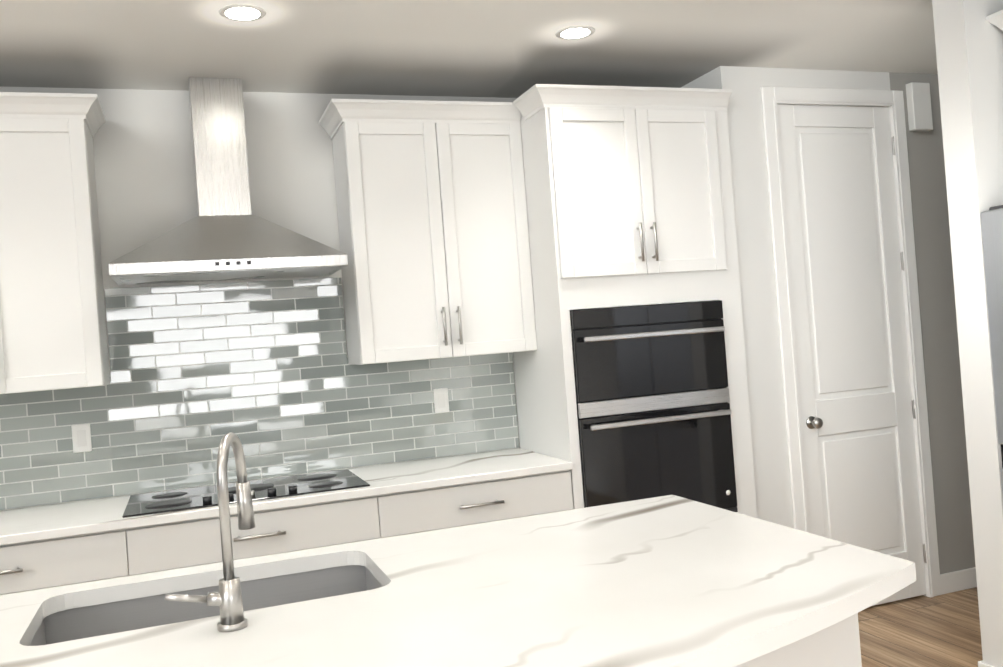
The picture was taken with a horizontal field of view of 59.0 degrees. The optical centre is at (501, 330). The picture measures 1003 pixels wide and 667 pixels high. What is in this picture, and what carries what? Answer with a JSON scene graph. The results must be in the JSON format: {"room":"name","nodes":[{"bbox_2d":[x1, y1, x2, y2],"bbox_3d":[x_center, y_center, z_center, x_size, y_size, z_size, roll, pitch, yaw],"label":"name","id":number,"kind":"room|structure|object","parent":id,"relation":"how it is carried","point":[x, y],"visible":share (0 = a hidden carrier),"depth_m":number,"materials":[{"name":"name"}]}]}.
{"room":"kitchen","nodes":[
{"label":"kitchen","id":0,"kind":"room"},
{"bbox_2d":[0,87,519,510],"bbox_3d":[-3.485,0.423,3.191,9.344,2.660,0.120,-4,0,-20],"label":"wall","id":1,"kind":"structure","parent":0,"point":[144,167],"depth_m":3.91,"materials":[{"name":"paint"}]},
{"bbox_2d":[0,92,109,393],"bbox_3d":[-2.201,-0.304,3.393,1.300,1.132,0.381,-4,0,-20],"label":"upper cabinet","id":2,"kind":"object","parent":1,"relation":"attached to","point":[53,333],"visible":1,"depth_m":3.42,"materials":[{"name":"white wood"}]},
{"bbox_2d":[108,77,347,285],"bbox_3d":[-1.166,-0.652,3.712,0.900,0.849,0.502,-4,0,-20],"label":"range hood","id":3,"kind":"object","parent":1,"relation":"attached to","point":[225,234],"visible":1,"depth_m":3.69,"materials":[{"name":"metal"}]},
{"bbox_2d":[0,278,518,509],"bbox_3d":[-1.378,0.242,3.881,3.051,0.884,0.008,-4,0,-20],"label":"tile backsplash","id":4,"kind":"structure","parent":1,"relation":"attached to","point":[272,378],"depth_m":3.95,"materials":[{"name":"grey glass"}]},
{"bbox_2d":[71,423,91,452],"bbox_3d":[-1.766,0.453,3.728,0.072,0.118,0.007,-4,0,-20],"label":"outlet","id":5,"kind":"object","parent":4,"relation":"attached to","point":[81,437],"visible":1,"depth_m":3.73,"materials":[{"name":"white plastic"}]},
{"bbox_2d":[433,388,448,413],"bbox_3d":[-0.289,0.337,4.259,0.072,0.118,0.007,-4,0,-20],"label":"outlet","id":6,"kind":"object","parent":4,"relation":"attached to","point":[441,402],"visible":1,"depth_m":4.26,"materials":[{"name":"white plastic"}]},
{"bbox_2d":[319,99,536,364],"bbox_3d":[-0.332,-0.439,4.066,0.870,1.132,0.381,-4,0,-20],"label":"upper cabinet","id":7,"kind":"object","parent":1,"relation":"attached to","point":[432,221],"visible":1,"depth_m":3.94,"materials":[{"name":"white wood"}]},
{"bbox_2d":[0,0,937,97],"bbox_3d":[-0.117,-1.192,1.877,15.000,0.050,14.000,-4,0,-20],"label":"ceiling","id":8,"kind":"structure","parent":0,"point":[491,48],"depth_m":3.56,"materials":[{"name":"paint"}]},
{"bbox_2d":[219,4,265,21],"bbox_3d":[-0.897,-1.100,3.072,0.160,0.005,0.160,-4,0,-20],"label":"recessed light","id":9,"kind":"object","parent":8,"relation":"in","point":[242,12],"visible":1,"depth_m":3.06,"materials":[{"name":"white plastic"}]},
{"bbox_2d":[555,25,594,39],"bbox_3d":[0.294,-1.187,3.533,0.160,0.005,0.160,-4,0,-20],"label":"recessed light","id":10,"kind":"object","parent":8,"relation":"in","point":[575,32],"visible":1,"depth_m":3.52,"materials":[{"name":"white plastic"}]},
{"bbox_2d":[681,66,774,522],"bbox_3d":[1.054,0.093,4.504,0.110,2.660,0.722,-4,0,-20],"label":"wall","id":11,"kind":"structure","parent":0,"point":[724,77],"depth_m":4.17,"materials":[{"name":"paint"}]},
{"bbox_2d":[740,67,975,573],"bbox_3d":[3.812,-0.109,5.172,5.546,2.660,0.110,-4,0,-20],"label":"wall","id":12,"kind":"structure","parent":0,"point":[942,371],"depth_m":4.52,"materials":[{"name":"paint"}]},
{"bbox_2d":[761,86,940,605],"bbox_3d":[1.722,0.090,4.385,0.855,2.565,0.173,-4,0,-20],"label":"door","id":13,"kind":"structure","parent":12,"relation":"attached to","point":[846,265],"depth_m":4.37,"materials":[{"name":"white paint"}]},
{"bbox_2d":[906,82,932,130],"bbox_3d":[2.131,-1.141,4.521,0.120,0.240,0.044,-4,0,-20],"label":"door chime","id":14,"kind":"object","parent":12,"relation":"attached to","point":[919,106],"visible":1,"depth_m":4.50,"materials":[{"name":"white plastic"}]},
{"bbox_2d":[940,567,993,666],"bbox_3d":[-0.378,1.477,3.319,14.880,0.100,1.667,-4,0,-20],"label":"baseboard","id":15,"kind":"structure","parent":12,"relation":"attached to","point":[959,580],"depth_m":4.52,"materials":[{"name":"white paint"}]},
{"bbox_2d":[858,587,982,666],"bbox_3d":[0.084,1.511,1.865,15.000,0.050,14.000,-4,0,-20],"label":"floor","id":16,"kind":"structure","parent":0,"point":[943,630],"depth_m":4.00,"materials":[{"name":"brown wood"}]},
{"bbox_2d":[0,448,572,594],"bbox_3d":[-1.202,1.115,3.561,3.056,0.947,0.658,-4,0,-20],"label":"base cabinet","id":17,"kind":"object","parent":16,"relation":"on","point":[57,545],"visible":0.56,"depth_m":3.45,"materials":[{"name":"white wood"}]},
{"bbox_2d":[122,469,370,517],"bbox_3d":[-1.043,0.644,3.632,0.915,0.032,0.520,-4,0,-20],"label":"cooktop","id":18,"kind":"object","parent":17,"relation":"in","point":[147,504],"depth_m":3.56,"materials":[{"name":"black glass"}]},
{"bbox_2d":[0,432,915,666],"bbox_3d":[-0.578,0.878,1.793,2.935,1.310,1.364,-4,0,-20],"label":"kitchen island","id":19,"kind":"object","parent":16,"relation":"on","point":[670,581],"visible":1,"depth_m":1.93,"materials":[{"name":"stone"}]},
{"bbox_2d":[164,432,255,632],"bbox_3d":[-0.626,0.423,1.908,0.197,0.395,0.225,-4,0,-20],"label":"faucet","id":20,"kind":"object","parent":19,"relation":"on","point":[232,618],"depth_m":1.83,"materials":[{"name":"silver metal"}]},
{"bbox_2d":[513,84,757,517],"bbox_3d":[0.587,0.193,4.211,0.974,2.527,0.690,-4,0,-20],"label":"tall cabinet","id":21,"kind":"object","parent":16,"relation":"on","point":[630,373],"visible":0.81,"depth_m":3.94,"materials":[{"name":"white wood"}]},
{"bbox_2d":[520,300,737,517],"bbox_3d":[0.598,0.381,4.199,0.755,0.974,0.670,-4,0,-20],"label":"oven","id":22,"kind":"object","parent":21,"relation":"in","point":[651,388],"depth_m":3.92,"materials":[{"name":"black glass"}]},
{"bbox_2d":[981,205,1002,497],"bbox_3d":[2.304,0.418,2.910,0.722,1.810,0.966,-4,0,-20],"label":"refrigerator","id":23,"kind":"object","parent":16,"relation":"on","point":[992,225],"visible":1,"depth_m":3.22,"materials":[{"name":"grey metal"}]},
{"bbox_2d":[932,0,1002,666],"bbox_3d":[4.268,-0.148,4.219,5.327,2.660,0.138,-4,0,-20],"label":"wall","id":24,"kind":"structure","parent":0,"point":[969,44],"depth_m":3.30,"materials":[{"name":"paint"}]},
{"bbox_3d":[3.892,-0.140,-0.074,0.120,2.660,7.690,-4,0,-20],"label":"wall","id":25,"kind":"structure","parent":0,"visible":0},
{"bbox_2d":[986,10,1002,30],"bbox_3d":[2.328,-0.873,2.904,0.684,0.669,1.090,-4,0,-20],"label":"upper cabinet","id":26,"kind":"object","parent":25,"relation":"attached to","point":[996,18],"visible":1,"depth_m":3.27,"materials":[{"name":"white wood"}]}
]}

